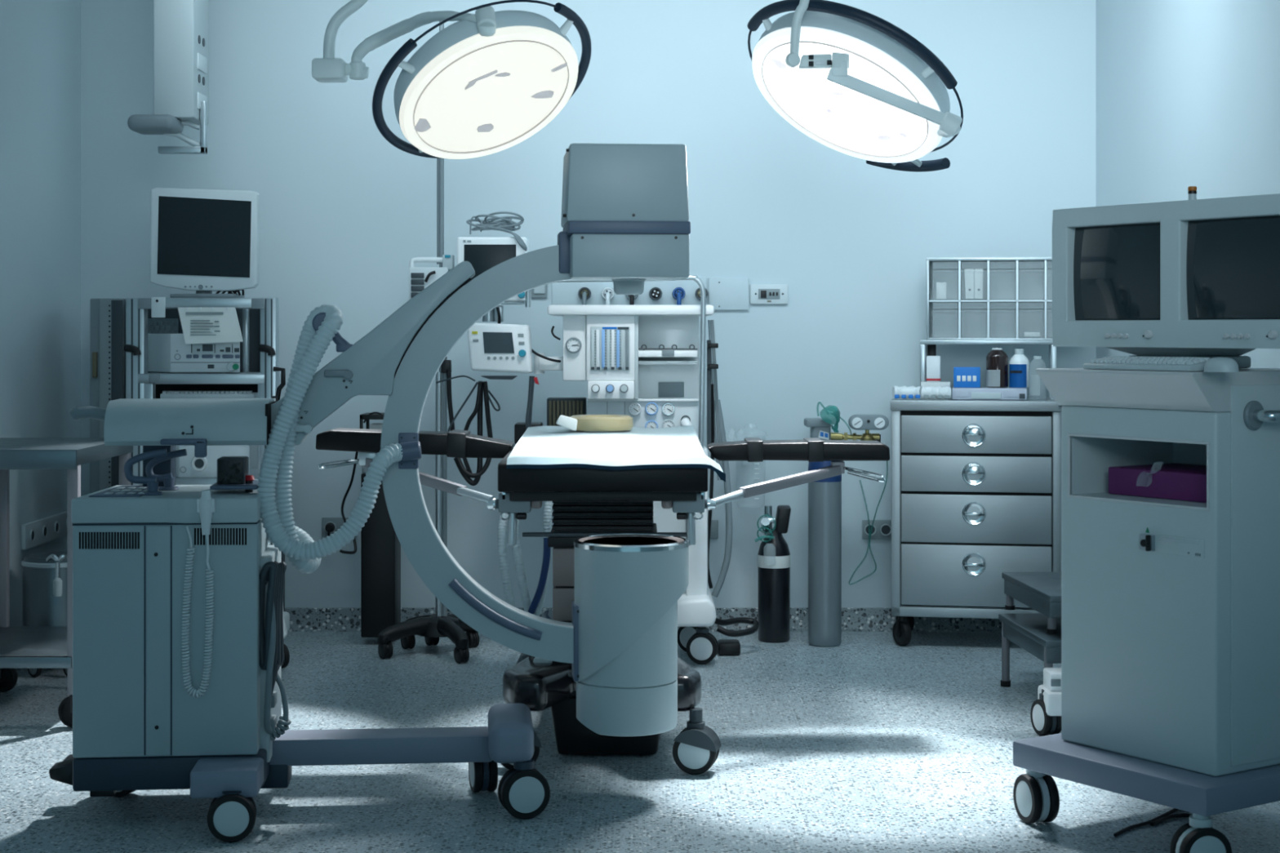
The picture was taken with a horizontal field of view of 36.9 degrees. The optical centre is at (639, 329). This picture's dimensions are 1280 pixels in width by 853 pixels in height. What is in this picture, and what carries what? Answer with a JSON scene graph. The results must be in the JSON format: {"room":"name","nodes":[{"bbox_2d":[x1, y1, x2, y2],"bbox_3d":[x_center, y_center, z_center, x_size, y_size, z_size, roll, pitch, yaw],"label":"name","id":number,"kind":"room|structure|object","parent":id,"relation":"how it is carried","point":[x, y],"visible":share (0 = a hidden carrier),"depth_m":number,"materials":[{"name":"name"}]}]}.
{"room":"operating room","nodes":[
{"label":"operating room","id":0,"kind":"room"},
{"bbox_2d":[0,0,80,626],"bbox_3d":[-2.380,-0.275,3.400,0.100,3.050,9.200,0,0,0],"label":"wall","id":1,"kind":"structure","parent":0,"point":[40,40],"depth_m":7.41,"materials":[{"name":"white paint"}]},
{"bbox_2d":[21,511,66,550],"bbox_3d":[-2.318,0.782,7.528,0.023,0.095,0.607,0,0,0],"label":"strip","id":2,"kind":"object","parent":1,"relation":"attached to","point":[37,532],"visible":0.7,"depth_m":7.44,"materials":[{"name":"white plastic"}]},
{"bbox_2d":[80,0,1096,607],"bbox_3d":[-0.215,-0.275,8.050,4.430,3.050,0.100,0,0,0],"label":"wall","id":3,"kind":"structure","parent":0,"point":[344,211],"depth_m":8.00,"materials":[{"name":"paint"}]},
{"bbox_2d":[321,517,357,537],"bbox_3d":[-1.251,0.822,7.989,0.146,0.080,0.023,0,0,0],"label":"power socket","id":4,"kind":"object","parent":3,"relation":"attached to","point":[338,522],"visible":0.49,"depth_m":7.99,"materials":[{"name":"grey plastic"}]},
{"bbox_2d":[324,521,336,533],"bbox_3d":[-1.288,0.822,7.981,0.048,0.048,0.008,0,0,0],"label":"socket","id":5,"kind":"object","parent":4,"relation":"attached to","point":[325,522],"depth_m":7.98,"materials":[{"name":"grey plastic"}]},
{"bbox_2d":[531,284,546,297],"bbox_3d":[-0.419,-0.180,7.989,0.066,0.093,0.022,0,0,0],"label":"light switch","id":6,"kind":"object","parent":3,"relation":"attached to","point":[540,291],"visible":0.48,"depth_m":7.99,"materials":[{"name":"grey plastic"}]},
{"bbox_2d":[551,276,706,305],"bbox_3d":[-0.045,-0.150,7.994,0.642,0.140,0.012,0,0,0],"label":"board","id":7,"kind":"object","parent":3,"relation":"attached to","point":[562,293],"visible":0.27,"depth_m":7.99,"materials":[{"name":"white plastic"}]},
{"bbox_2d":[577,287,591,305],"bbox_3d":[-0.230,-0.118,7.945,0.054,0.117,0.079,0,0,0],"label":"outlet","id":8,"kind":"object","parent":7,"relation":"attached to","point":[584,293],"visible":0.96,"depth_m":7.95,"materials":[{"name":"grey plastic"}]},
{"bbox_2d":[601,287,614,305],"bbox_3d":[-0.133,-0.118,7.945,0.054,0.117,0.079,0,0,0],"label":"outlet","id":9,"kind":"object","parent":7,"relation":"attached to","point":[607,293],"visible":0.9,"depth_m":7.95,"materials":[{"name":"white plastic"}]},
{"bbox_2d":[648,287,662,300],"bbox_3d":[0.065,-0.150,7.965,0.054,0.054,0.040,0,0,0],"label":"outlet","id":10,"kind":"object","parent":7,"relation":"attached to","point":[655,293],"visible":1,"depth_m":7.95,"materials":[{"name":"grey plastic"}]},
{"bbox_2d":[672,287,685,305],"bbox_3d":[0.161,-0.118,7.945,0.054,0.117,0.079,0,0,0],"label":"outlet","id":11,"kind":"object","parent":7,"relation":"attached to","point":[678,293],"visible":0.94,"depth_m":7.95,"materials":[{"name":"blue plastic"}]},
{"bbox_2d":[284,607,1001,631],"bbox_3d":[-0.215,1.204,7.975,4.230,0.092,0.050,0,0,0],"label":"baseboard","id":12,"kind":"structure","parent":3,"relation":"attached to","point":[301,619],"depth_m":7.99,"materials":[{"name":"stone"}]},
{"bbox_2d":[710,520,718,538],"bbox_3d":[0.299,0.830,7.992,0.053,0.076,0.015,0,0,0],"label":"socket","id":13,"kind":"object","parent":3,"relation":"attached to","point":[714,523],"visible":0.56,"depth_m":7.99,"materials":[{"name":"grey plastic"}]},
{"bbox_2d":[708,277,748,310],"bbox_3d":[0.369,-0.149,7.992,0.166,0.135,0.016,0,0,0],"label":"outlet cover","id":14,"kind":"object","parent":3,"relation":"attached to","point":[724,293],"visible":0.9,"depth_m":7.99,"materials":[{"name":"grey plastic"}]},
{"bbox_2d":[741,460,759,498],"bbox_3d":[0.450,0.552,7.866,0.136,0.340,0.268,0,0,0],"label":"jar","id":15,"kind":"object","parent":3,"relation":"attached to","point":[744,462],"visible":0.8,"depth_m":7.86,"materials":[{"name":"white plastic"}]},
{"bbox_2d":[750,284,787,304],"bbox_3d":[0.537,-0.147,7.989,0.156,0.082,0.022,0,0,0],"label":"switch plate","id":16,"kind":"object","parent":3,"relation":"attached to","point":[759,294],"visible":1,"depth_m":7.99,"materials":[{"name":"white plastic"}]},
{"bbox_2d":[862,520,891,539],"bbox_3d":[0.990,0.832,7.989,0.130,0.080,0.023,0,0,0],"label":"power socket","id":17,"kind":"object","parent":3,"relation":"attached to","point":[882,529],"visible":0.94,"depth_m":7.99,"materials":[{"name":"grey plastic"}]},
{"bbox_2d":[0,631,1279,852],"bbox_3d":[-0.215,1.280,3.450,4.430,0.060,9.300,0,0,0],"label":"floor","id":18,"kind":"structure","parent":0,"point":[867,743],"depth_m":5.38,"materials":[{"name":"stone"}]},
{"bbox_2d":[21,551,66,677],"bbox_3d":[-2.111,1.021,6.948,0.264,0.455,0.328,0,0,0],"label":"bin","id":19,"kind":"object","parent":18,"relation":"on","point":[44,574],"visible":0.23,"depth_m":6.86,"materials":[{"name":"silver metal"}]},
{"bbox_2d":[53,577,62,596],"bbox_3d":[-2.063,0.911,6.800,0.032,0.065,0.032,0,0,0],"label":"bottle","id":20,"kind":"object","parent":19,"relation":"on","point":[57,582],"depth_m":6.79,"materials":[{"name":"grey plastic"}]},
{"bbox_2d":[0,437,132,727],"bbox_3d":[-2.015,0.812,6.330,0.575,0.874,0.660,0,0,0],"label":"steel table","id":21,"kind":"object","parent":18,"relation":"on","point":[20,646],"visible":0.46,"depth_m":6.14,"materials":[{"name":"silver metal"}]},
{"bbox_2d":[0,626,71,668],"bbox_3d":[-2.035,1.042,6.325,0.510,0.035,0.630,0,0,0],"label":"shelf","id":22,"kind":"object","parent":21,"relation":"attached to","point":[20,646],"depth_m":6.19,"materials":[{"name":"silver metal"}]},
{"bbox_2d":[89,298,125,493],"bbox_3d":[-2.061,0.550,7.600,0.132,1.342,0.400,0,0,0],"label":"cabinet","id":23,"kind":"object","parent":18,"relation":"on","point":[107,316],"visible":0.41,"depth_m":7.41,"materials":[{"name":"grey plastic"}]},
{"bbox_2d":[124,297,289,667],"bbox_3d":[-1.639,0.565,7.234,0.699,1.368,0.531,0,0,0],"label":"trolley","id":24,"kind":"object","parent":18,"relation":"on","point":[258,317],"visible":0.23,"depth_m":7.00,"materials":[{"name":"silver metal"}]},
{"bbox_2d":[137,298,151,309],"bbox_3d":[-1.802,-0.095,7.006,0.055,0.038,0.027,0,0,0],"label":"bracket","id":25,"kind":"object","parent":24,"relation":"attached to","point":[143,304],"depth_m":6.99,"materials":[{"name":"grey plastic"}]},
{"bbox_2d":[147,333,239,372],"bbox_3d":[-1.674,0.086,7.131,0.418,0.142,0.238,0,0,0],"label":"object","id":26,"kind":"object","parent":24,"relation":"on","point":[166,353],"visible":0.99,"depth_m":7.03,"materials":[{"name":"white plastic"}]},
{"bbox_2d":[137,468,257,484],"bbox_3d":[-1.599,0.563,7.248,0.464,0.041,0.504,0,0,0],"label":"shelf","id":27,"kind":"object","parent":24,"relation":"attached to","point":[180,481],"depth_m":7.00,"materials":[{"name":"silver metal"}]},
{"bbox_2d":[137,297,264,308],"bbox_3d":[-1.599,-0.098,7.123,0.464,0.038,0.254,0,0,0],"label":"shelf","id":28,"kind":"object","parent":24,"relation":"attached to","point":[143,303],"depth_m":7.00,"materials":[{"name":"silver metal"}]},
{"bbox_2d":[137,372,264,383],"bbox_3d":[-1.599,0.178,7.138,0.464,0.035,0.284,0,0,0],"label":"shelf","id":29,"kind":"object","parent":24,"relation":"attached to","point":[143,377],"depth_m":7.00,"materials":[{"name":"silver metal"}]},
{"bbox_2d":[150,187,259,297],"bbox_3d":[-1.618,-0.322,7.200,0.400,0.408,0.200,0,0,0],"label":"monitor","id":30,"kind":"object","parent":24,"relation":"on","point":[203,242],"visible":1,"depth_m":7.12,"materials":[{"name":"white plastic"}]},
{"bbox_2d":[155,383,257,398],"bbox_3d":[-1.627,0.245,7.155,0.457,0.076,0.310,0,0,0],"label":"keyboard tray","id":31,"kind":"object","parent":24,"relation":"in","point":[162,390],"visible":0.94,"depth_m":7.30,"materials":[{"name":"grey plastic"}]},
{"bbox_2d":[177,306,243,344],"bbox_3d":[-1.560,-0.015,6.979,0.241,0.134,0.021,0,0,0],"label":"paper notice","id":32,"kind":"object","parent":24,"relation":"hanging from","point":[200,325],"visible":1,"depth_m":6.97,"materials":[{"name":"white paper"}]},
{"bbox_2d":[185,311,223,335],"bbox_3d":[-1.582,-0.021,6.973,0.137,0.085,0.011,0,0,0],"label":"print","id":33,"kind":"object","parent":32,"relation":"attached to","point":[197,323],"depth_m":6.97,"materials":[{"name":"grey paper"}]},
{"bbox_2d":[176,444,249,477],"bbox_3d":[-1.636,0.483,7.134,0.410,0.117,0.232,0,0,0],"label":"source","id":34,"kind":"object","parent":24,"relation":"on","point":[188,465],"visible":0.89,"depth_m":7.03,"materials":[{"name":"white plastic"}]},
{"bbox_2d":[191,457,207,471],"bbox_3d":[-1.613,0.489,7.024,0.060,0.060,0.012,0,0,0],"label":"socket","id":35,"kind":"object","parent":34,"relation":"attached to","point":[198,464],"depth_m":7.02,"materials":[{"name":"grey plastic"}]},
{"bbox_2d":[251,298,264,309],"bbox_3d":[-1.393,-0.095,7.006,0.047,0.038,0.027,0,0,0],"label":"bracket","id":36,"kind":"object","parent":24,"relation":"attached to","point":[256,304],"depth_m":6.99,"materials":[{"name":"grey plastic"}]},
{"bbox_2d":[48,143,690,842],"bbox_3d":[-0.687,0.384,4.988,1.658,1.730,0.579,0,0,-5],"label":"c-arm x-ray machine","id":37,"kind":"object","parent":18,"relation":"on","point":[178,642],"visible":1,"depth_m":4.96,"materials":[{"name":"grey metal"}]},
{"bbox_2d":[79,532,139,548],"bbox_3d":[-1.330,0.528,4.815,0.148,0.044,0.012,0,0,-5],"label":"vent grille","id":38,"kind":"object","parent":37,"relation":"attached to","point":[86,540],"depth_m":4.81,"materials":[{"name":"black"}]},
{"bbox_2d":[182,489,215,697],"bbox_3d":[-1.105,0.662,4.802,0.086,0.520,0.046,0,0,0],"label":"coiled cable","id":39,"kind":"object","parent":37,"relation":"attached to","point":[198,513],"depth_m":4.83,"materials":[{"name":"white plastic"}]},
{"bbox_2d":[194,528,246,545],"bbox_3d":[-1.057,0.521,4.838,0.130,0.044,0.012,0,0,-5],"label":"vent grille","id":40,"kind":"object","parent":37,"relation":"attached to","point":[217,536],"depth_m":4.83,"materials":[{"name":"black"}]},
{"bbox_2d":[339,411,400,637],"bbox_3d":[-1.081,0.772,7.769,0.209,0.894,0.407,0,0,-23],"label":"pedestal","id":41,"kind":"object","parent":18,"relation":"on","point":[380,546],"visible":0.51,"depth_m":7.60,"materials":[{"name":"black plastic"}]},
{"bbox_2d":[360,412,384,429],"bbox_3d":[-1.045,0.426,7.685,0.127,0.180,0.190,0,0,0],"label":"basket","id":42,"kind":"object","parent":41,"relation":"on","point":[366,416],"depth_m":7.60,"materials":[{"name":"black"}]},
{"bbox_2d":[377,21,479,662],"bbox_3d":[-0.779,0.015,7.408,0.380,2.464,0.419,0,0,14],"label":"stand","id":43,"kind":"object","parent":18,"relation":"on","point":[433,627],"visible":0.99,"depth_m":7.44,"materials":[{"name":"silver metal"}]},
{"bbox_2d":[408,254,454,302],"bbox_3d":[-0.804,-0.197,7.390,0.171,0.184,0.101,0,0,0],"label":"pump","id":44,"kind":"object","parent":43,"relation":"attached to","point":[420,278],"visible":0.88,"depth_m":7.36,"materials":[{"name":"white plastic"}]},
{"bbox_2d":[467,275,732,664],"bbox_3d":[-0.135,0.525,7.264,0.992,1.447,0.672,0,0,0],"label":"machine","id":45,"kind":"object","parent":18,"relation":"on","point":[641,362],"visible":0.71,"depth_m":7.05,"materials":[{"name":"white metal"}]},
{"bbox_2d":[435,375,500,431],"bbox_3d":[-0.654,0.281,7.112,0.271,0.226,0.078,0,0,24],"label":"cables","id":46,"kind":"object","parent":45,"relation":"hanging from","point":[468,377],"visible":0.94,"depth_m":7.09,"materials":[{"name":"grey plastic"}]},
{"bbox_2d":[453,381,492,485],"bbox_3d":[-0.617,0.381,7.041,0.152,0.386,0.057,0,0,0],"label":"hanging cables","id":47,"kind":"object","parent":45,"relation":"hanging from","point":[482,388],"visible":0.84,"depth_m":7.04,"materials":[{"name":"black plastic"}]},
{"bbox_2d":[457,236,528,324],"bbox_3d":[-0.564,-0.187,7.390,0.265,0.332,0.220,0,0,0],"label":"patient monitor","id":48,"kind":"object","parent":45,"relation":"attached to","point":[483,253],"visible":0.58,"depth_m":7.30,"materials":[{"name":"white plastic"}]},
{"bbox_2d":[466,211,527,251],"bbox_3d":[-0.526,-0.375,7.384,0.277,0.154,0.146,0,0,28],"label":"cables","id":49,"kind":"object","parent":48,"relation":"on","point":[504,224],"visible":1,"depth_m":7.36,"materials":[{"name":"grey plastic"}]},
{"bbox_2d":[514,422,542,444],"bbox_3d":[-0.419,0.389,7.225,0.098,0.074,0.150,0,0,0],"label":"bag","id":50,"kind":"object","parent":45,"relation":"attached to","point":[520,428],"visible":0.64,"depth_m":7.15,"materials":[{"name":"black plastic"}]},
{"bbox_2d":[524,376,538,428],"bbox_3d":[-0.396,0.283,7.068,0.051,0.226,0.036,0,0,0],"label":"cable","id":51,"kind":"object","parent":45,"relation":"hanging from","point":[532,380],"visible":0.81,"depth_m":7.06,"materials":[{"name":"grey plastic"}]},
{"bbox_2d":[546,397,586,426],"bbox_3d":[-0.284,0.360,7.434,0.149,0.191,0.132,0,0,0],"label":"grille","id":52,"kind":"object","parent":45,"relation":"attached to","point":[556,406],"visible":0.48,"depth_m":7.37,"materials":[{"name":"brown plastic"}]},
{"bbox_2d":[547,305,714,316],"bbox_3d":[-0.034,-0.071,7.300,0.610,0.038,0.600,0,0,0],"label":"shelf","id":53,"kind":"object","parent":45,"relation":"attached to","point":[553,310],"depth_m":7.00,"materials":[{"name":"white metal"}]},
{"bbox_2d":[638,350,697,357],"bbox_3d":[0.100,0.089,7.150,0.224,0.025,0.180,0,0,0],"label":"shelf","id":54,"kind":"object","parent":45,"relation":"attached to","point":[642,353],"depth_m":7.06,"materials":[{"name":"white metal"}]},
{"bbox_2d":[487,442,720,774],"bbox_3d":[-0.103,0.801,6.075,0.666,0.895,1.450,0,0,0],"label":"table","id":55,"kind":"object","parent":18,"relation":"on","point":[587,502],"visible":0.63,"depth_m":5.44,"materials":[{"name":"black plastic"}]},
{"bbox_2d":[315,427,514,502],"bbox_3d":[-0.685,0.405,5.754,0.592,0.200,0.426,0,0,0],"label":"board","id":56,"kind":"object","parent":55,"relation":"attached to","point":[455,443],"visible":0.8,"depth_m":5.80,"materials":[{"name":"black plastic"}]},
{"bbox_2d":[533,729,541,746],"bbox_3d":[-0.346,1.151,5.461,0.122,0.060,0.081,0,0,-10],"label":"hood","id":57,"kind":"object","parent":55,"relation":"attached to","point":[537,743],"depth_m":5.43,"materials":[{"name":"grey plastic"}]},
{"bbox_2d":[506,425,725,481],"bbox_3d":[-0.079,0.381,6.059,0.634,0.086,1.482,0,0,0],"label":"drape","id":58,"kind":"object","parent":55,"relation":"on","point":[539,446],"visible":0.94,"depth_m":5.69,"materials":[{"name":"white fabric"}]},
{"bbox_2d":[555,414,577,431],"bbox_3d":[-0.246,0.315,6.475,0.072,0.053,0.050,0,0,0],"label":"packet","id":59,"kind":"object","parent":58,"relation":"on","point":[567,422],"visible":1,"depth_m":6.45,"materials":[{"name":"white paper"}]},
{"bbox_2d":[569,414,633,431],"bbox_3d":[-0.134,0.317,6.550,0.224,0.048,0.224,0,0,0],"label":"ring","id":60,"kind":"object","parent":58,"relation":"on","point":[584,422],"visible":0.98,"depth_m":6.46,"materials":[{"name":"beige"}]},
{"bbox_2d":[674,725,720,752],"bbox_3d":[0.162,1.151,5.419,0.122,0.060,0.081,0,0,12],"label":"hood","id":61,"kind":"object","parent":55,"relation":"attached to","point":[692,739],"depth_m":5.38,"materials":[{"name":"grey plastic"}]},
{"bbox_2d":[706,437,889,506],"bbox_3d":[0.470,0.425,5.729,0.573,0.179,0.476,0,0,0],"label":"board","id":62,"kind":"object","parent":55,"relation":"attached to","point":[753,449],"visible":1,"depth_m":5.80,"materials":[{"name":"black plastic"}]},
{"bbox_2d":[714,617,759,655],"bbox_3d":[0.377,1.178,7.423,0.234,0.140,0.134,0,0,-40],"label":"cable","id":63,"kind":"object","parent":18,"relation":"on","point":[726,646],"visible":0.94,"depth_m":7.36,"materials":[{"name":"black plastic"}]},
{"bbox_2d":[754,505,791,643],"bbox_3d":[0.533,0.977,7.690,0.136,0.546,0.193,0,0,15],"label":"gas cylinder","id":64,"kind":"object","parent":18,"relation":"on","point":[774,554],"visible":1,"depth_m":7.67,"materials":[{"name":"black paint"}]},
{"bbox_2d":[804,414,888,647],"bbox_3d":[0.817,0.793,7.618,0.327,0.914,0.137,0,0,0],"label":"gas cylinder","id":65,"kind":"object","parent":18,"relation":"on","point":[824,495],"visible":0.83,"depth_m":7.56,"materials":[{"name":"grey paint"}]},
{"bbox_2d":[816,401,852,435],"bbox_3d":[0.780,0.349,7.521,0.164,0.135,0.079,0,0,-26],"label":"mask","id":66,"kind":"object","parent":65,"relation":"on","point":[830,414],"visible":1,"depth_m":7.48,"materials":[{"name":"teal plastic"}]},
{"bbox_2d":[848,460,888,584],"bbox_3d":[0.943,0.770,7.925,0.162,0.567,0.028,0,0,12],"label":"tubing","id":67,"kind":"object","parent":65,"relation":"hanging from","point":[869,531],"visible":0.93,"depth_m":7.93,"materials":[{"name":"teal plastic"}]},
{"bbox_2d":[889,339,1063,645],"bbox_3d":[1.353,0.645,7.667,0.686,1.207,0.490,0,0,10],"label":"cabinet","id":68,"kind":"object","parent":18,"relation":"on","point":[975,484],"visible":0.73,"depth_m":7.49,"materials":[{"name":"silver metal"}]},
{"bbox_2d":[892,386,922,399],"bbox_3d":[1.060,0.249,7.598,0.126,0.052,0.059,0,0,10],"label":"roll","id":69,"kind":"object","parent":68,"relation":"on","point":[904,392],"visible":1,"depth_m":7.58,"materials":[{"name":"white plastic"}]},
{"bbox_2d":[920,382,950,399],"bbox_3d":[1.182,0.242,7.676,0.117,0.067,0.055,0,0,10],"label":"carton","id":70,"kind":"object","parent":68,"relation":"on","point":[922,384],"visible":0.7,"depth_m":7.65,"materials":[{"name":"white paper"}]},
{"bbox_2d":[926,355,940,382],"bbox_3d":[1.174,0.157,7.677,0.056,0.102,0.046,0,0,10],"label":"carton","id":71,"kind":"object","parent":70,"relation":"on","point":[933,362],"visible":1,"depth_m":7.66,"materials":[{"name":"white cardboard"}]},
{"bbox_2d":[920,386,951,399],"bbox_3d":[1.170,0.249,7.579,0.117,0.052,0.061,0,0,10],"label":"roll","id":72,"kind":"object","parent":68,"relation":"on","point":[930,393],"visible":1,"depth_m":7.56,"materials":[{"name":"white fabric"}]},
{"bbox_2d":[964,554,983,573],"bbox_3d":[1.303,0.914,7.489,0.077,0.077,0.006,0,0,10],"label":"knob","id":73,"kind":"object","parent":68,"relation":"in","point":[973,563],"depth_m":7.49,"materials":[{"name":"silver metal"}]},
{"bbox_2d":[964,503,983,523],"bbox_3d":[1.303,0.716,7.489,0.077,0.077,0.006,0,0,10],"label":"knob","id":74,"kind":"object","parent":68,"relation":"in","point":[973,513],"depth_m":7.49,"materials":[{"name":"silver metal"}]},
{"bbox_2d":[964,463,983,483],"bbox_3d":[1.303,0.562,7.489,0.077,0.077,0.006,0,0,10],"label":"knob","id":75,"kind":"object","parent":68,"relation":"in","point":[973,473],"depth_m":7.48,"materials":[{"name":"silver metal"}]},
{"bbox_2d":[964,425,983,444],"bbox_3d":[1.303,0.412,7.489,0.077,0.077,0.006,0,0,10],"label":"knob","id":76,"kind":"object","parent":68,"relation":"in","point":[973,434],"depth_m":7.48,"materials":[{"name":"silver metal"}]},
{"bbox_2d":[920,339,1056,399],"bbox_3d":[1.414,0.159,7.783,0.546,0.235,0.226,0,0,10],"label":"shelf","id":77,"kind":"object","parent":68,"relation":"attached to","point":[931,344],"depth_m":7.70,"materials":[{"name":"silver metal"}]},
{"bbox_2d":[951,386,1026,399],"bbox_3d":[1.382,0.253,7.595,0.291,0.046,0.114,0,0,10],"label":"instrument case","id":78,"kind":"object","parent":68,"relation":"on","point":[982,393],"visible":1,"depth_m":7.54,"materials":[{"name":"grey plastic"}]},
{"bbox_2d":[953,367,980,387],"bbox_3d":[1.296,0.188,7.609,0.104,0.080,0.076,0,0,10],"label":"box","id":79,"kind":"object","parent":78,"relation":"on","point":[963,377],"visible":1,"depth_m":7.57,"materials":[{"name":"blue cardboard"}]},
{"bbox_2d":[956,375,976,381],"bbox_3d":[1.288,0.193,7.573,0.076,0.022,0.004,0,0,10],"label":"print","id":80,"kind":"object","parent":79,"relation":"attached to","point":[959,378],"depth_m":7.57,"materials":[{"name":"white paper"}]},
{"bbox_2d":[986,347,1008,387],"bbox_3d":[1.412,0.150,7.591,0.086,0.157,0.087,0,0,10],"label":"bottle","id":81,"kind":"object","parent":78,"relation":"on","point":[997,360],"visible":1,"depth_m":7.56,"materials":[{"name":"brown glass"}]},
{"bbox_2d":[1008,348,1029,387],"bbox_3d":[1.496,0.152,7.575,0.078,0.153,0.082,0,0,10],"label":"bottle","id":82,"kind":"object","parent":78,"relation":"on","point":[1019,364],"visible":1,"depth_m":7.55,"materials":[{"name":"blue plastic"}]},
{"bbox_2d":[926,257,1053,340],"bbox_3d":[1.481,-0.123,7.749,0.641,0.331,0.157,0,0,10],"label":"organizer","id":83,"kind":"object","parent":68,"relation":"on","point":[1017,299],"visible":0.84,"depth_m":7.82,"materials":[{"name":"silver metal"}]},
{"bbox_2d":[936,282,946,299],"bbox_3d":[1.220,-0.157,7.771,0.040,0.068,0.045,0,0,10],"label":"box","id":84,"kind":"object","parent":83,"relation":"in","point":[941,287],"visible":1,"depth_m":7.75,"materials":[{"name":"white cardboard"}]},
{"bbox_2d":[964,268,973,299],"bbox_3d":[1.328,-0.184,7.748,0.039,0.122,0.042,0,0,10],"label":"packet","id":85,"kind":"object","parent":83,"relation":"in","point":[968,273],"visible":1,"depth_m":7.73,"materials":[{"name":"white cardboard"}]},
{"bbox_2d":[974,268,982,299],"bbox_3d":[1.366,-0.184,7.741,0.034,0.122,0.042,0,0,10],"label":"packet","id":86,"kind":"object","parent":83,"relation":"in","point":[978,272],"visible":1,"depth_m":7.72,"materials":[{"name":"white cardboard"}]},
{"bbox_2d":[1029,355,1041,395],"bbox_3d":[1.563,0.190,7.550,0.065,0.172,0.066,0,0,10],"label":"clear bottle","id":87,"kind":"object","parent":68,"relation":"on","point":[1034,380],"visible":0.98,"depth_m":7.52,"materials":[{"name":"white plastic"}]},
{"bbox_2d":[1029,374,1039,395],"bbox_3d":[1.563,0.191,7.550,0.066,0.170,0.066,0,0,0],"label":"label","id":88,"kind":"object","parent":87,"relation":"on","point":[1034,380],"depth_m":7.52,"materials":[{"name":"white paper"}]},
{"bbox_2d":[998,571,1061,686],"bbox_3d":[1.457,1.060,6.541,0.360,0.378,0.737,0,0,-4],"label":"step stool","id":89,"kind":"object","parent":18,"relation":"on","point":[1039,634],"visible":0.46,"depth_m":6.52,"materials":[{"name":"silver metal"}]},
{"bbox_2d":[1030,667,1061,735],"bbox_3d":[1.291,0.980,5.925,0.157,0.537,0.150,0,0,0],"label":"stand","id":90,"kind":"object","parent":18,"relation":"on","point":[1046,711],"visible":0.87,"depth_m":5.88,"materials":[{"name":"white plastic"}]},
{"bbox_2d":[1013,367,1279,852],"bbox_3d":[1.337,0.674,4.756,0.665,1.150,0.693,0,0,-34],"label":"cart","id":91,"kind":"object","parent":18,"relation":"on","point":[1171,608],"visible":1,"depth_m":4.54,"materials":[{"name":"grey metal"}]},
{"bbox_2d":[1083,355,1210,371],"bbox_3d":[1.212,0.080,4.571,0.100,0.031,0.332,0,0,-34],"label":"keyboard","id":92,"kind":"object","parent":91,"relation":"on","point":[1111,362],"visible":1,"depth_m":4.53,"materials":[{"name":"grey plastic"}]},
{"bbox_2d":[1108,462,1206,502],"bbox_3d":[1.380,0.366,4.731,0.262,0.091,0.380,0,0,-34],"label":"storage box","id":93,"kind":"object","parent":91,"relation":"on","point":[1180,482],"visible":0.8,"depth_m":4.71,"materials":[{"name":"purple plastic"}]},
{"bbox_2d":[1052,193,1279,368],"bbox_3d":[1.408,-0.105,4.681,0.372,0.402,0.762,0,0,-34],"label":"monitor","id":94,"kind":"object","parent":91,"relation":"on","point":[1197,277],"visible":0.98,"depth_m":4.60,"materials":[{"name":"grey plastic"}]},
{"bbox_2d":[1187,186,1196,199],"bbox_3d":[1.346,-0.321,4.677,0.021,0.054,0.021,0,0,-34],"label":"vial","id":95,"kind":"object","parent":94,"relation":"on","point":[1192,190],"visible":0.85,"depth_m":4.67,"materials":[{"name":"glass"}]},
{"bbox_2d":[1204,357,1239,372],"bbox_3d":[1.321,0.079,4.363,0.064,0.033,0.084,0,0,-34],"label":"computer mouse","id":96,"kind":"object","parent":91,"relation":"on","point":[1214,364],"visible":1,"depth_m":4.34,"materials":[{"name":"grey plastic"}]},
{"bbox_2d":[1113,808,1191,836],"bbox_3d":[1.344,1.244,4.855,0.116,0.010,0.414,0,0,42],"label":"extension cord","id":97,"kind":"object","parent":18,"relation":"on","point":[1164,816],"visible":0.6,"depth_m":4.87,"materials":[{"name":"black plastic"}]},
{"bbox_2d":[1096,0,1279,368],"bbox_3d":[1.950,-0.275,3.400,0.100,3.050,9.200,0,0,0],"label":"wall","id":98,"kind":"structure","parent":0,"point":[1188,91],"depth_m":6.66,"materials":[{"name":"paint"}]},
{"bbox_3d":[-0.215,-1.840,3.450,4.430,0.080,9.300,0,0,0],"label":"ceiling","id":99,"kind":"structure","parent":0,"visible":0},
{"bbox_2d":[127,0,208,154],"bbox_3d":[-1.742,-1.228,7.140,0.255,1.145,0.320,0,0,0],"label":"pendant","id":100,"kind":"object","parent":99,"relation":"hanging from","point":[180,27],"visible":1,"depth_m":7.05,"materials":[{"name":"grey plastic"}]},
{"bbox_2d":[311,0,591,159],"bbox_3d":[-0.608,-1.174,6.024,0.907,1.251,0.643,0,0,0],"label":"lamp","id":101,"kind":"object","parent":99,"relation":"hanging from","point":[489,81],"visible":1,"depth_m":5.95,"materials":[{"name":"grey"}]},
{"bbox_2d":[746,0,963,172],"bbox_3d":[0.669,-1.157,6.038,0.666,1.285,0.736,0,0,0],"label":"lamp","id":102,"kind":"object","parent":99,"relation":"hanging from","point":[851,80],"visible":1,"depth_m":5.85,"materials":[{"name":"white"}]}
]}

